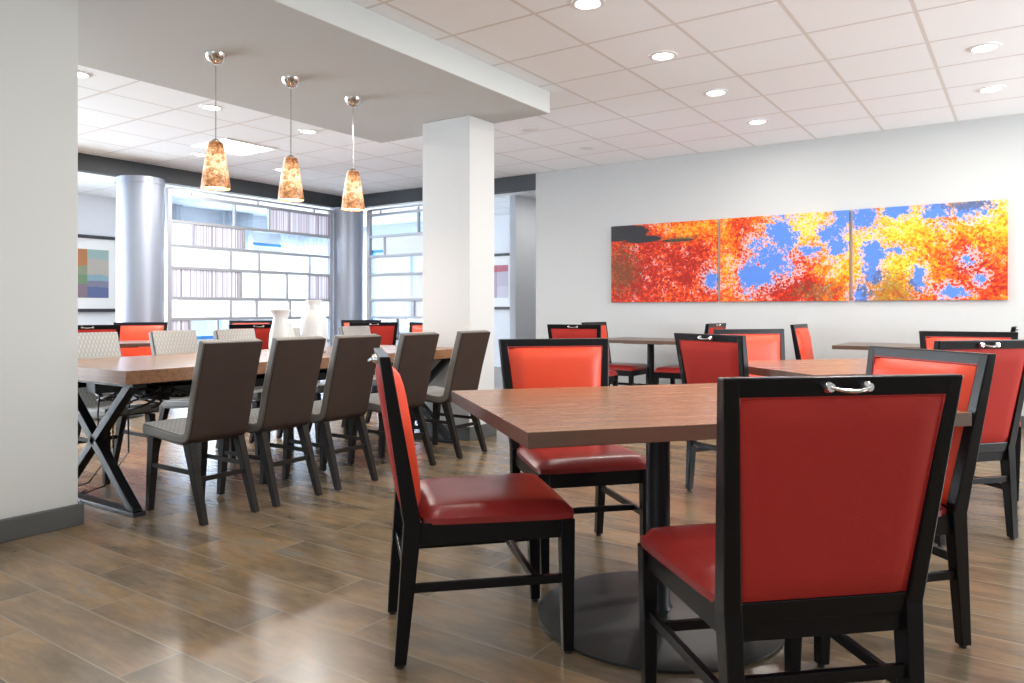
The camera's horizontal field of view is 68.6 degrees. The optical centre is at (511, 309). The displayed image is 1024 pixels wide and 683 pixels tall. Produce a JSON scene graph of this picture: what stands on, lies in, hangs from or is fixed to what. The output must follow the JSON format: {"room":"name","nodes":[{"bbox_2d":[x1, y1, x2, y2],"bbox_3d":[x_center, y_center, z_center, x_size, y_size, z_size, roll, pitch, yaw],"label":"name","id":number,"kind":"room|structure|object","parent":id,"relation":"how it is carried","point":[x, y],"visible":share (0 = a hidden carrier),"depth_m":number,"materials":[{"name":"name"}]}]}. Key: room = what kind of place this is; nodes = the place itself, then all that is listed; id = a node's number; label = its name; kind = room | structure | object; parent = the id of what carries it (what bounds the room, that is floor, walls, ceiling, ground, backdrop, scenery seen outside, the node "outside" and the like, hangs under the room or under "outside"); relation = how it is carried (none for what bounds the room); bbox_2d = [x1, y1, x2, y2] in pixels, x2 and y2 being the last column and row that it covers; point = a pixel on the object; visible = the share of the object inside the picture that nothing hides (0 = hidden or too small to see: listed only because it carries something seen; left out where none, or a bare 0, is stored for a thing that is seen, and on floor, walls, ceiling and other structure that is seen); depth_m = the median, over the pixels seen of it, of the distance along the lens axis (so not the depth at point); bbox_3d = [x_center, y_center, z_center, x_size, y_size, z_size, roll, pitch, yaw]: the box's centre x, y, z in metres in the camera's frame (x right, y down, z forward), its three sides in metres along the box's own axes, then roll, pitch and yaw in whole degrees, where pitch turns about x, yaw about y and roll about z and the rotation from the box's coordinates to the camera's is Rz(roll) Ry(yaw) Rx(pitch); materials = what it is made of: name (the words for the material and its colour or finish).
{"room":"eatery","nodes":[
{"label":"eatery","id":0,"kind":"room"},
{"bbox_2d":[0,0,77,518],"bbox_3d":[-2.619,-0.265,3.473,0.450,2.670,0.957,0,0,35],"label":"wall","id":1,"kind":"structure","parent":0,"point":[39,38],"depth_m":3.58,"materials":[{"name":"grey paint"}]},
{"bbox_2d":[0,502,83,542],"bbox_3d":[-2.619,1.018,3.473,0.490,0.105,0.997,0,0,35],"label":"baseboard","id":2,"kind":"structure","parent":1,"relation":"attached to","point":[36,523],"depth_m":3.58,"materials":[{"name":"grey plastic"}]},
{"bbox_2d":[115,175,164,400],"bbox_3d":[-4.504,-0.260,9.089,0.550,2.660,0.550,0,0,35],"label":"round column","id":3,"kind":"structure","parent":0,"point":[139,198],"depth_m":8.86,"materials":[{"name":"silver metal"}]},
{"bbox_2d":[78,194,280,344],"bbox_3d":[-7.621,-0.355,10.274,0.200,2.850,14.700,0,0,35],"label":"wall","id":4,"kind":"structure","parent":0,"point":[96,214],"depth_m":11.88,"materials":[{"name":"white paint"}]},
{"bbox_2d":[78,234,114,311],"bbox_3d":[-6.650,-0.565,11.463,0.048,1.190,1.150,0,0,35],"label":"framed painting","id":5,"kind":"object","parent":4,"relation":"attached to","point":[95,253],"visible":0.44,"depth_m":11.69,"materials":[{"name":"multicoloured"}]},
{"bbox_2d":[183,236,221,339],"bbox_3d":[-5.697,-0.380,13.047,0.070,1.800,1.550,0,0,35],"label":"window","id":6,"kind":"structure","parent":4,"relation":"in","point":[184,237],"depth_m":13.61,"materials":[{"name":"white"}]},
{"bbox_2d":[253,242,280,247],"bbox_3d":[-4.352,-0.380,15.004,0.070,1.800,2.600,0,0,35],"label":"window","id":7,"kind":"structure","parent":4,"relation":"in","point":[254,243],"depth_m":14.41,"materials":[{"name":"blue glass"}]},
{"bbox_2d":[78,0,549,142],"bbox_3d":[-2.856,-1.690,3.189,1.900,0.180,8.420,0,0,35],"label":"ceiling","id":8,"kind":"structure","parent":0,"point":[405,79],"depth_m":4.89,"materials":[{"name":"grey paint"}]},
{"bbox_2d":[201,51,230,190],"bbox_3d":[-1.856,-1.180,4.697,0.176,0.840,0.176,0,0,35],"label":"pendant lamp","id":9,"kind":"object","parent":8,"relation":"hanging from","point":[215,175],"visible":1,"depth_m":4.65,"materials":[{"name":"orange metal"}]},
{"bbox_2d":[278,76,303,201],"bbox_3d":[-1.530,-1.180,5.189,0.176,0.840,0.176,0,0,35],"label":"pendant lamp","id":10,"kind":"object","parent":8,"relation":"hanging from","point":[290,186],"visible":1,"depth_m":5.14,"materials":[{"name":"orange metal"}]},
{"bbox_2d":[341,96,364,210],"bbox_3d":[-1.204,-1.180,5.681,0.176,0.840,0.176,0,0,35],"label":"pendant lamp","id":11,"kind":"object","parent":8,"relation":"hanging from","point":[352,200],"visible":1,"depth_m":5.63,"materials":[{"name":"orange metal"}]},
{"bbox_2d":[330,207,363,340],"bbox_3d":[-2.612,-0.260,11.842,0.540,2.660,0.540,0,0,35],"label":"round column","id":12,"kind":"structure","parent":0,"point":[347,225],"depth_m":11.61,"materials":[{"name":"silver metal"}]},
{"bbox_2d":[363,215,509,366],"bbox_3d":[-0.023,-0.355,14.091,8.000,2.850,0.200,0,0,35],"label":"wall","id":13,"kind":"structure","parent":0,"point":[501,222],"depth_m":14.17,"materials":[{"name":"white paint"}]},
{"bbox_2d":[372,250,414,334],"bbox_3d":[-2.050,-0.380,15.466,2.300,1.800,0.070,0,0,35],"label":"window","id":14,"kind":"structure","parent":13,"relation":"in","point":[412,258],"depth_m":15.92,"materials":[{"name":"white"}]},
{"bbox_2d":[494,253,509,308],"bbox_3d":[-0.441,-0.535,14.224,1.100,1.050,0.048,0,0,35],"label":"framed painting","id":15,"kind":"object","parent":13,"relation":"attached to","point":[501,260],"visible":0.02,"depth_m":14.04,"materials":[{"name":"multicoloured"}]},
{"bbox_2d":[423,115,493,426],"bbox_3d":[-0.460,-0.265,6.438,0.510,2.670,0.350,0,0,35],"label":"wall column","id":16,"kind":"structure","parent":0,"point":[458,152],"depth_m":6.30,"materials":[{"name":"grey paint"}]},
{"bbox_2d":[426,422,496,440],"bbox_3d":[-0.460,1.015,6.438,0.540,0.110,0.380,0,0,35],"label":"baseboard","id":17,"kind":"structure","parent":16,"relation":"attached to","point":[465,433],"depth_m":6.20,"materials":[{"name":"grey plastic"}]},
{"bbox_2d":[0,367,1023,682],"bbox_3d":[-1.137,1.120,5.938,15.800,0.100,14.900,0,0,35],"label":"floor","id":18,"kind":"structure","parent":0,"point":[295,591],"depth_m":2.87,"materials":[{"name":"brown wood"}]},
{"bbox_2d":[78,325,120,338],"bbox_3d":[-4.000,0.603,7.020,0.539,0.934,0.636,0,0,-34],"label":"dining chair","id":19,"kind":"object","parent":18,"relation":"on","point":[81,328],"visible":0.15,"depth_m":6.84,"materials":[{"name":"black wood"}]},
{"bbox_2d":[78,332,158,484],"bbox_3d":[-2.604,0.608,4.860,0.567,0.917,0.348,0,0,35],"label":"upholstered chair","id":20,"kind":"object","parent":18,"relation":"on","point":[90,344],"visible":0.34,"depth_m":4.93,"materials":[{"name":"grey fabric"}]},
{"bbox_2d":[78,332,153,409],"bbox_3d":[-2.585,0.391,4.847,0.511,0.485,0.336,0,0,34],"label":"cushion","id":21,"kind":"object","parent":20,"relation":"on","point":[90,344],"depth_m":4.95,"materials":[{"name":"grey fabric"}]},
{"bbox_2d":[93,340,150,419],"bbox_3d":[-4.010,0.698,7.549,0.720,0.745,0.720,0,0,-27],"label":"cafe table","id":22,"kind":"object","parent":18,"relation":"on","point":[146,343],"visible":0.09,"depth_m":7.37,"materials":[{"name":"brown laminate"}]},
{"bbox_2d":[113,322,167,405],"bbox_3d":[-3.996,0.603,8.082,0.539,0.934,0.636,0,0,-27],"label":"dining chair","id":23,"kind":"object","parent":18,"relation":"on","point":[129,331],"visible":0.25,"depth_m":8.25,"materials":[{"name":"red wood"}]},
{"bbox_2d":[119,326,163,356],"bbox_3d":[-4.091,0.398,8.270,0.464,0.448,0.107,0,0,-27],"label":"cushion","id":24,"kind":"object","parent":23,"relation":"on","point":[127,333],"depth_m":8.23,"materials":[{"name":"red leather"}]},
{"bbox_2d":[148,330,235,458],"bbox_3d":[-2.273,0.608,5.342,0.567,0.917,0.348,0,0,35],"label":"upholstered chair","id":25,"kind":"object","parent":18,"relation":"on","point":[174,341],"visible":0.3,"depth_m":5.37,"materials":[{"name":"grey fabric"}]},
{"bbox_2d":[152,330,197,400],"bbox_3d":[-2.254,0.391,5.329,0.511,0.485,0.336,0,0,34],"label":"cushion","id":26,"kind":"object","parent":25,"relation":"on","point":[174,341],"depth_m":5.43,"materials":[{"name":"grey fabric"}]},
{"bbox_2d":[143,338,262,525],"bbox_3d":[-1.641,0.608,3.979,0.567,0.917,0.348,0,0,35],"label":"upholstered chair","id":27,"kind":"object","parent":18,"relation":"on","point":[225,370],"visible":1,"depth_m":3.87,"materials":[{"name":"grey fabric"}]},
{"bbox_2d":[144,338,256,434],"bbox_3d":[-1.660,0.391,3.992,0.511,0.485,0.336,0,0,34],"label":"cushion","id":28,"kind":"object","parent":27,"relation":"on","point":[221,394],"depth_m":3.86,"materials":[{"name":"grey fabric"}]},
{"bbox_2d":[165,187,332,345],"bbox_3d":[-3.555,-0.235,10.488,0.060,2.610,2.702,0,0,35],"label":"divider","id":29,"kind":"object","parent":18,"relation":"on","point":[254,283],"visible":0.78,"depth_m":10.34,"materials":[{"name":"white glass"}]},
{"bbox_2d":[229,324,271,348],"bbox_3d":[-2.602,0.603,7.519,0.539,0.934,0.636,0,0,-30],"label":"dining chair","id":30,"kind":"object","parent":18,"relation":"on","point":[262,331],"visible":0.19,"depth_m":7.28,"materials":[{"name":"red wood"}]},
{"bbox_2d":[229,320,271,323],"bbox_3d":[-3.361,0.603,9.634,0.539,0.934,0.636,0,0,-18],"label":"dining chair","id":31,"kind":"object","parent":18,"relation":"on","point":[230,321],"visible":0.2,"depth_m":9.88,"materials":[{"name":"black wood"}]},
{"bbox_2d":[213,329,293,455],"bbox_3d":[-1.981,0.608,5.766,0.567,0.917,0.348,0,0,35],"label":"upholstered chair","id":32,"kind":"object","parent":18,"relation":"on","point":[219,333],"visible":0.2,"depth_m":5.81,"materials":[{"name":"grey fabric"}]},
{"bbox_2d":[217,329,262,392],"bbox_3d":[-1.962,0.391,5.753,0.511,0.485,0.336,0,0,34],"label":"cushion","id":33,"kind":"object","parent":32,"relation":"on","point":[221,333],"depth_m":5.88,"materials":[{"name":"grey fabric"}]},
{"bbox_2d":[78,345,452,517],"bbox_3d":[-1.646,0.694,5.293,1.190,0.768,2.820,0,0,35],"label":"table","id":34,"kind":"object","parent":18,"relation":"on","point":[124,375],"visible":0.43,"depth_m":4.12,"materials":[{"name":"brown wood"}]},
{"bbox_2d":[78,381,189,493],"bbox_3d":[-2.376,0.732,4.566,0.830,0.660,0.596,0,0,2],"label":"cable bundle","id":35,"kind":"object","parent":34,"relation":"hanging from","point":[159,390],"visible":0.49,"depth_m":4.42,"materials":[{"name":"black rubber"}]},
{"bbox_2d":[110,370,374,397],"bbox_3d":[-1.827,0.480,5.357,0.470,0.080,1.900,0,0,34],"label":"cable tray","id":36,"kind":"object","parent":34,"relation":"on","point":[185,385],"depth_m":4.64,"materials":[{"name":"black metal"}]},
{"bbox_2d":[268,310,290,352],"bbox_3d":[-1.637,0.154,5.299,0.160,0.312,0.160,0,0,35],"label":"vase","id":37,"kind":"object","parent":34,"relation":"on","point":[280,327],"visible":0.7,"depth_m":5.25,"materials":[{"name":"white ceramic"}]},
{"bbox_2d":[289,323,294,336],"bbox_3d":[-1.628,0.202,5.487,0.104,0.216,0.104,0,0,35],"label":"vase","id":38,"kind":"object","parent":34,"relation":"on","point":[290,324],"visible":0.29,"depth_m":5.47,"materials":[{"name":"white ceramic"}]},
{"bbox_2d":[300,300,326,351],"bbox_3d":[-1.467,0.117,5.546,0.190,0.385,0.190,0,0,35],"label":"vase","id":39,"kind":"object","parent":34,"relation":"on","point":[313,321],"visible":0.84,"depth_m":5.48,"materials":[{"name":"white ceramic"}]},
{"bbox_2d":[217,336,325,506],"bbox_3d":[-1.398,0.608,4.333,0.567,0.917,0.348,0,0,34],"label":"upholstered chair","id":40,"kind":"object","parent":18,"relation":"on","point":[294,363],"visible":0.92,"depth_m":4.21,"materials":[{"name":"grey fabric"}]},
{"bbox_2d":[249,336,314,423],"bbox_3d":[-1.417,0.391,4.346,0.511,0.485,0.336,0,0,33],"label":"cushion","id":41,"kind":"object","parent":40,"relation":"on","point":[288,391],"depth_m":4.19,"materials":[{"name":"grey fabric"}]},
{"bbox_2d":[276,327,348,442],"bbox_3d":[-1.658,0.608,6.236,0.567,0.917,0.348,0,0,35],"label":"upholstered chair","id":42,"kind":"object","parent":18,"relation":"on","point":[320,387],"visible":0.16,"depth_m":6.20,"materials":[{"name":"grey fabric"}]},
{"bbox_2d":[293,327,324,386],"bbox_3d":[-1.639,0.391,6.223,0.511,0.485,0.336,0,0,34],"label":"cushion","id":43,"kind":"object","parent":42,"relation":"on","point":[296,330],"depth_m":6.37,"materials":[{"name":"grey fabric"}]},
{"bbox_2d":[282,334,381,489],"bbox_3d":[-1.140,0.608,4.709,0.567,0.917,0.348,0,0,35],"label":"upholstered chair","id":44,"kind":"object","parent":18,"relation":"on","point":[349,378],"visible":0.86,"depth_m":4.58,"materials":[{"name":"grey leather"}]},
{"bbox_2d":[312,334,369,414],"bbox_3d":[-1.158,0.391,4.722,0.511,0.485,0.336,0,0,35],"label":"cushion","id":45,"kind":"object","parent":44,"relation":"on","point":[347,383],"depth_m":4.56,"materials":[{"name":"grey fabric"}]},
{"bbox_2d":[338,326,378,426],"bbox_3d":[-1.256,0.608,6.821,0.567,0.917,0.348,0,0,35],"label":"upholstered chair","id":46,"kind":"object","parent":18,"relation":"on","point":[344,330],"visible":0.1,"depth_m":6.94,"materials":[{"name":"beige fabric"}]},
{"bbox_2d":[342,326,375,379],"bbox_3d":[-1.237,0.391,6.808,0.511,0.485,0.336,0,0,34],"label":"cushion","id":47,"kind":"object","parent":46,"relation":"on","point":[346,330],"depth_m":6.93,"materials":[{"name":"grey fabric"}]},
{"bbox_2d":[341,320,380,326],"bbox_3d":[-2.007,0.603,9.985,0.539,0.934,0.636,0,0,-12],"label":"dining chair","id":48,"kind":"object","parent":18,"relation":"on","point":[343,322],"visible":0.16,"depth_m":10.21,"materials":[{"name":"black wood"}]},
{"bbox_2d":[349,322,397,344],"bbox_3d":[-1.627,0.603,8.566,0.539,0.934,0.636,0,0,-20],"label":"dining chair","id":49,"kind":"object","parent":18,"relation":"on","point":[387,330],"visible":0.19,"depth_m":8.35,"materials":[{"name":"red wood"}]},
{"bbox_2d":[347,332,438,465],"bbox_3d":[-0.825,0.608,5.166,0.567,0.917,0.348,0,0,35],"label":"upholstered chair","id":50,"kind":"object","parent":18,"relation":"on","point":[415,351],"visible":0.54,"depth_m":5.10,"materials":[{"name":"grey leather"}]},
{"bbox_2d":[369,332,422,404],"bbox_3d":[-0.844,0.391,5.179,0.511,0.485,0.336,0,0,34],"label":"cushion","id":51,"kind":"object","parent":50,"relation":"on","point":[408,362],"depth_m":5.02,"materials":[{"name":"grey fabric"}]},
{"bbox_2d":[367,204,422,342],"bbox_3d":[-1.371,-0.235,10.989,2.068,2.610,0.060,0,0,35],"label":"divider","id":52,"kind":"object","parent":18,"relation":"on","point":[408,286],"visible":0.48,"depth_m":11.22,"materials":[{"name":"silver metal"}]},
{"bbox_2d":[409,322,422,332],"bbox_3d":[-0.953,0.603,8.185,0.539,0.934,0.636,0,0,12],"label":"dining chair","id":53,"kind":"object","parent":18,"relation":"on","point":[413,326],"visible":0.03,"depth_m":8.46,"materials":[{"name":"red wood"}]},
{"bbox_2d":[412,326,422,331],"bbox_3d":[-0.911,0.398,8.391,0.464,0.448,0.107,0,0,12],"label":"cushion","id":54,"kind":"object","parent":53,"relation":"on","point":[414,328],"depth_m":8.43,"materials":[{"name":"red leather"}]},
{"bbox_2d":[409,330,490,458],"bbox_3d":[-0.488,0.608,5.656,0.567,0.917,0.348,0,0,35],"label":"upholstered chair","id":55,"kind":"object","parent":18,"relation":"on","point":[470,346],"visible":0.75,"depth_m":5.51,"materials":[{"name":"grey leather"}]},
{"bbox_2d":[427,330,476,396],"bbox_3d":[-0.507,0.391,5.670,0.511,0.485,0.336,0,0,34],"label":"cushion","id":56,"kind":"object","parent":55,"relation":"on","point":[462,370],"depth_m":5.48,"materials":[{"name":"grey fabric"}]},
{"bbox_2d":[367,348,574,668],"bbox_3d":[-0.157,0.603,2.493,0.636,0.934,0.539,0,0,-12],"label":"dining chair","id":57,"kind":"object","parent":18,"relation":"on","point":[509,508],"visible":1,"depth_m":2.30,"materials":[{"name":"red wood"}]},
{"bbox_2d":[392,366,419,504],"bbox_3d":[-0.362,0.398,2.448,0.107,0.448,0.464,0,0,-12],"label":"cushion","id":58,"kind":"object","parent":57,"relation":"on","point":[405,471],"depth_m":2.24,"materials":[{"name":"red leather"}]},
{"bbox_2d":[498,338,645,573],"bbox_3d":[0.266,0.603,3.295,0.539,0.934,0.636,0,0,-14],"label":"dining chair","id":59,"kind":"object","parent":18,"relation":"on","point":[561,362],"visible":0.66,"depth_m":3.41,"materials":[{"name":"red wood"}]},
{"bbox_2d":[509,347,600,444],"bbox_3d":[0.216,0.398,3.499,0.464,0.448,0.107,0,0,-14],"label":"cushion","id":60,"kind":"object","parent":59,"relation":"on","point":[529,367],"depth_m":3.49,"materials":[{"name":"red leather"}]},
{"bbox_2d":[547,324,617,385],"bbox_3d":[0.704,0.603,7.300,0.539,0.934,0.636,0,0,27],"label":"dining chair","id":61,"kind":"object","parent":18,"relation":"on","point":[555,331],"visible":0.24,"depth_m":7.06,"materials":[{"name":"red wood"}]},
{"bbox_2d":[581,322,646,385],"bbox_3d":[1.153,0.603,8.308,0.636,0.934,0.539,0,0,35],"label":"dining chair","id":62,"kind":"object","parent":18,"relation":"on","point":[630,370],"visible":0.4,"depth_m":8.13,"materials":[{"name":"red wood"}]},
{"bbox_2d":[601,325,609,361],"bbox_3d":[0.980,0.398,8.427,0.107,0.448,0.464,0,0,34],"label":"cushion","id":63,"kind":"object","parent":62,"relation":"on","point":[604,333],"depth_m":8.54,"materials":[{"name":"red leather"}]},
{"bbox_2d":[608,337,675,384],"bbox_3d":[1.502,0.693,8.117,1.050,0.755,0.800,0,0,35],"label":"table","id":64,"kind":"object","parent":18,"relation":"on","point":[650,342],"visible":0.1,"depth_m":8.08,"materials":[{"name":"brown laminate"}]},
{"bbox_2d":[654,323,725,384],"bbox_3d":[1.863,0.603,7.820,0.636,0.934,0.539,0,0,35],"label":"dining chair","id":65,"kind":"object","parent":18,"relation":"on","point":[672,372],"visible":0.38,"depth_m":7.72,"materials":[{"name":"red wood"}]},
{"bbox_2d":[451,383,971,673],"bbox_3d":[0.591,0.693,2.620,1.430,0.755,1.035,0,0,-16],"label":"dining table","id":66,"kind":"object","parent":18,"relation":"on","point":[606,605],"visible":0.57,"depth_m":2.43,"materials":[{"name":"brown laminate"}]},
{"bbox_2d":[674,333,748,490],"bbox_3d":[1.349,0.603,4.383,0.636,0.934,0.539,0,0,-29],"label":"dining chair","id":67,"kind":"object","parent":18,"relation":"on","point":[702,358],"visible":0.3,"depth_m":4.27,"materials":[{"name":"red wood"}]},
{"bbox_2d":[713,329,784,376],"bbox_3d":[1.753,0.603,5.105,0.539,0.934,0.636,0,0,-12],"label":"dining chair","id":68,"kind":"object","parent":18,"relation":"on","point":[762,344],"visible":0.17,"depth_m":5.33,"materials":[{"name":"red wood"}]},
{"bbox_2d":[746,335,779,376],"bbox_3d":[1.711,0.398,5.311,0.464,0.448,0.107,0,0,-12],"label":"cushion","id":69,"kind":"object","parent":68,"relation":"on","point":[759,347],"depth_m":5.32,"materials":[{"name":"red leather"}]},
{"bbox_2d":[637,374,962,682],"bbox_3d":[0.638,0.603,1.820,0.539,0.934,0.636,0,0,-10],"label":"dining chair","id":70,"kind":"object","parent":18,"relation":"on","point":[829,489],"visible":1,"depth_m":1.58,"materials":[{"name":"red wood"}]},
{"bbox_2d":[790,324,813,359],"bbox_3d":[2.982,0.603,7.051,0.636,0.934,0.539,0,0,35],"label":"dining chair","id":71,"kind":"object","parent":18,"relation":"on","point":[801,338],"visible":0.32,"depth_m":7.03,"materials":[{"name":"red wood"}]},
{"bbox_2d":[748,358,866,375],"bbox_3d":[2.019,0.693,4.289,1.400,0.755,1.000,0,0,-14],"label":"dining table","id":72,"kind":"object","parent":18,"relation":"on","point":[813,367],"visible":0.02,"depth_m":4.12,"materials":[{"name":"brown laminate"}]},
{"bbox_2d":[832,342,919,349],"bbox_3d":[3.504,0.693,6.741,1.020,0.755,0.800,0,0,35],"label":"table","id":73,"kind":"object","parent":18,"relation":"on","point":[849,345],"visible":0.08,"depth_m":6.66,"materials":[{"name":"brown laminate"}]},
{"bbox_2d":[814,346,995,667],"bbox_3d":[1.165,0.603,2.528,0.636,0.934,0.539,0,0,-13],"label":"dining chair","id":74,"kind":"object","parent":18,"relation":"on","point":[977,369],"visible":0.34,"depth_m":2.36,"materials":[{"name":"black wood"}]},
{"bbox_2d":[873,358,975,502],"bbox_3d":[1.369,0.398,2.576,0.107,0.448,0.464,0,0,-13],"label":"cushion","id":75,"kind":"object","parent":74,"relation":"on","point":[961,466],"depth_m":2.38,"materials":[{"name":"red leather"}]},
{"bbox_2d":[919,331,1021,502],"bbox_3d":[2.758,0.603,4.531,0.539,0.934,0.636,0,0,30],"label":"dining chair","id":76,"kind":"object","parent":18,"relation":"on","point":[927,338],"visible":0.25,"depth_m":4.73,"materials":[{"name":"black wood"}]},
{"bbox_2d":[926,337,1010,349],"bbox_3d":[2.863,0.398,4.713,0.464,0.448,0.107,0,0,30],"label":"cushion","id":77,"kind":"object","parent":76,"relation":"on","point":[929,340],"depth_m":4.77,"materials":[{"name":"red leather"}]},
{"bbox_2d":[933,339,1023,546],"bbox_3d":[2.079,0.603,3.665,0.539,0.934,0.636,0,0,-14],"label":"dining chair","id":78,"kind":"object","parent":18,"relation":"on","point":[1006,395],"visible":0.41,"depth_m":3.46,"materials":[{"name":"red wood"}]},
{"bbox_2d":[1010,326,1019,331],"bbox_3d":[3.948,0.603,6.387,0.636,0.934,0.539,0,0,35],"label":"dining chair","id":79,"kind":"object","parent":18,"relation":"on","point":[1013,328],"visible":0.14,"depth_m":6.02,"materials":[{"name":"black wood"}]},
{"bbox_2d":[510,195,535,338],"bbox_3d":[0.549,-0.355,12.424,0.110,2.850,1.900,0,0,35],"label":"wall","id":80,"kind":"structure","parent":0,"point":[522,209],"depth_m":11.77,"materials":[{"name":"white paint"}]},
{"bbox_2d":[78,0,1023,226],"bbox_3d":[-1.111,-1.840,5.799,16.000,0.120,15.100,0,0,35],"label":"ceiling","id":81,"kind":"structure","parent":0,"point":[813,69],"depth_m":6.08,"materials":[{"name":"tile"}]},
{"bbox_2d":[78,70,91,77],"bbox_3d":[-3.276,-1.774,5.649,0.196,0.009,0.196,0,0,35],"label":"recessed light","id":82,"kind":"object","parent":81,"relation":"in","point":[81,74],"visible":0.49,"depth_m":5.66,"materials":[{"name":"white paint"}]},
{"bbox_2d":[164,203,182,321],"bbox_3d":[-5.836,-0.355,12.444,0.086,2.847,0.803,0,0,35],"label":"sheer curtain","id":83,"kind":"object","parent":81,"relation":"hanging from","point":[177,210],"visible":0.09,"depth_m":12.71,"materials":[{"name":"white fabric"}]},
{"bbox_2d":[191,153,205,156],"bbox_3d":[-3.560,-1.774,8.574,0.196,0.009,0.196,0,0,35],"label":"recessed light","id":84,"kind":"object","parent":81,"relation":"in","point":[194,154],"visible":0.77,"depth_m":8.57,"materials":[{"name":"white paint"}]},
{"bbox_2d":[78,153,342,207],"bbox_3d":[-4.687,-1.683,8.894,0.120,0.195,7.350,0,0,35],"label":"trim","id":85,"kind":"structure","parent":81,"relation":"attached to","point":[87,163],"depth_m":9.52,"materials":[{"name":"grey"}]},
{"bbox_2d":[199,104,222,110],"bbox_3d":[-2.636,-1.774,6.581,0.196,0.009,0.196,0,0,35],"label":"recessed light","id":86,"kind":"object","parent":81,"relation":"in","point":[211,107],"visible":0.96,"depth_m":6.58,"materials":[{"name":"white paint"}]},
{"bbox_2d":[191,138,276,155],"bbox_3d":[-3.027,-1.772,8.184,0.630,0.013,0.630,0,0,35],"label":"recessed light","id":87,"kind":"object","parent":81,"relation":"in","point":[231,146],"visible":0.86,"depth_m":8.17,"materials":[{"name":"white plastic"}]},
{"bbox_2d":[222,210,252,328],"bbox_3d":[-5.002,-0.355,13.660,0.083,2.847,0.652,0,0,35],"label":"sheer curtain","id":88,"kind":"object","parent":81,"relation":"hanging from","point":[242,219],"visible":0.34,"depth_m":13.50,"materials":[{"name":"white fabric"}]},
{"bbox_2d":[281,234,326,327],"bbox_3d":[-4.026,-0.355,15.083,0.092,2.847,1.500,0,0,35],"label":"sheer curtain","id":89,"kind":"object","parent":81,"relation":"hanging from","point":[297,284],"visible":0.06,"depth_m":14.86,"materials":[{"name":"white fabric"}]},
{"bbox_2d":[298,129,317,133],"bbox_3d":[-2.030,-1.774,7.462,0.196,0.009,0.196,0,0,35],"label":"recessed light","id":90,"kind":"object","parent":81,"relation":"in","point":[305,131],"visible":1,"depth_m":7.46,"materials":[{"name":"white paint"}]},
{"bbox_2d":[520,127,538,132],"bbox_3d":[0.174,-1.774,7.404,0.196,0.009,0.196,0,0,35],"label":"recessed light","id":91,"kind":"object","parent":81,"relation":"in","point":[528,129],"visible":1,"depth_m":7.40,"materials":[{"name":"white paint"}]},
{"bbox_2d":[578,146,594,149],"bbox_3d":[0.818,-1.774,8.235,0.196,0.009,0.196,0,0,35],"label":"recessed light","id":92,"kind":"object","parent":81,"relation":"in","point":[581,147],"visible":1,"depth_m":8.22,"materials":[{"name":"white paint"}]},
{"bbox_2d":[571,0,604,10],"bbox_3d":[0.439,-1.774,4.346,0.196,0.009,0.196,0,0,35],"label":"recessed light","id":93,"kind":"object","parent":81,"relation":"in","point":[585,5],"visible":1,"depth_m":4.36,"materials":[{"name":"white paint"}]},
{"bbox_2d":[649,51,676,60],"bbox_3d":[1.056,-1.774,5.244,0.196,0.009,0.196,0,0,35],"label":"recessed light","id":94,"kind":"object","parent":81,"relation":"in","point":[660,55],"visible":1,"depth_m":5.23,"materials":[{"name":"white paint"}]},
{"bbox_2d":[704,89,727,96],"bbox_3d":[1.668,-1.774,6.134,0.196,0.009,0.196,0,0,35],"label":"recessed light","id":95,"kind":"object","parent":81,"relation":"in","point":[714,92],"visible":1,"depth_m":6.12,"materials":[{"name":"white paint"}]},
{"bbox_2d":[747,119,768,124],"bbox_3d":[2.319,-1.774,7.082,0.196,0.009,0.196,0,0,35],"label":"recessed light","id":96,"kind":"object","parent":81,"relation":"in","point":[755,121],"visible":1,"depth_m":7.07,"materials":[{"name":"white paint"}]},
{"bbox_2d":[968,42,1001,52],"bbox_3d":[3.201,-1.774,5.081,0.196,0.009,0.196,0,0,35],"label":"recessed light","id":97,"kind":"object","parent":81,"relation":"in","point":[984,47],"visible":1,"depth_m":5.07,"materials":[{"name":"white paint"}]},
{"bbox_2d":[977,85,1005,92],"bbox_3d":[3.852,-1.774,6.028,0.196,0.009,0.196,0,0,35],"label":"recessed light","id":98,"kind":"object","parent":81,"relation":"in","point":[993,88],"visible":1,"depth_m":6.01,"materials":[{"name":"white paint"}]},
{"bbox_2d":[536,114,1023,415],"bbox_3d":[4.097,-0.355,7.268,9.080,2.850,0.160,0,0,35],"label":"wall","id":99,"kind":"structure","parent":0,"point":[577,209],"depth_m":8.02,"materials":[{"name":"grey paint"}]},
{"bbox_2d":[363,173,535,207],"bbox_3d":[-1.123,-1.683,10.831,3.560,0.195,0.120,0,0,35],"label":"trim","id":100,"kind":"structure","parent":99,"relation":"attached to","point":[520,183],"depth_m":10.94,"materials":[{"name":"grey"}]},
{"bbox_2d":[611,219,717,301],"bbox_3d":[1.756,-0.553,8.756,1.316,0.921,0.034,0,0,35],"label":"print","id":101,"kind":"object","parent":99,"relation":"attached to","point":[672,261],"visible":1,"depth_m":8.72},
{"bbox_2d":[720,210,849,301],"bbox_3d":[2.875,-0.553,7.987,1.331,0.921,0.034,0,0,35],"label":"print","id":102,"kind":"object","parent":99,"relation":"attached to","point":[800,256],"visible":1,"depth_m":7.94},
{"bbox_2d":[853,199,1007,300],"bbox_3d":[3.990,-0.553,7.221,1.308,0.921,0.034,0,0,35],"label":"print","id":103,"kind":"object","parent":99,"relation":"attached to","point":[957,250],"visible":1,"depth_m":7.17},
{"bbox_2d":[1020,416,1023,427],"bbox_3d":[3.965,1.015,7.252,8.880,0.110,0.015,0,0,35],"label":"baseboard","id":104,"kind":"structure","parent":99,"relation":"attached to","point":[1022,417],"depth_m":6.79,"materials":[{"name":"grey plastic"}]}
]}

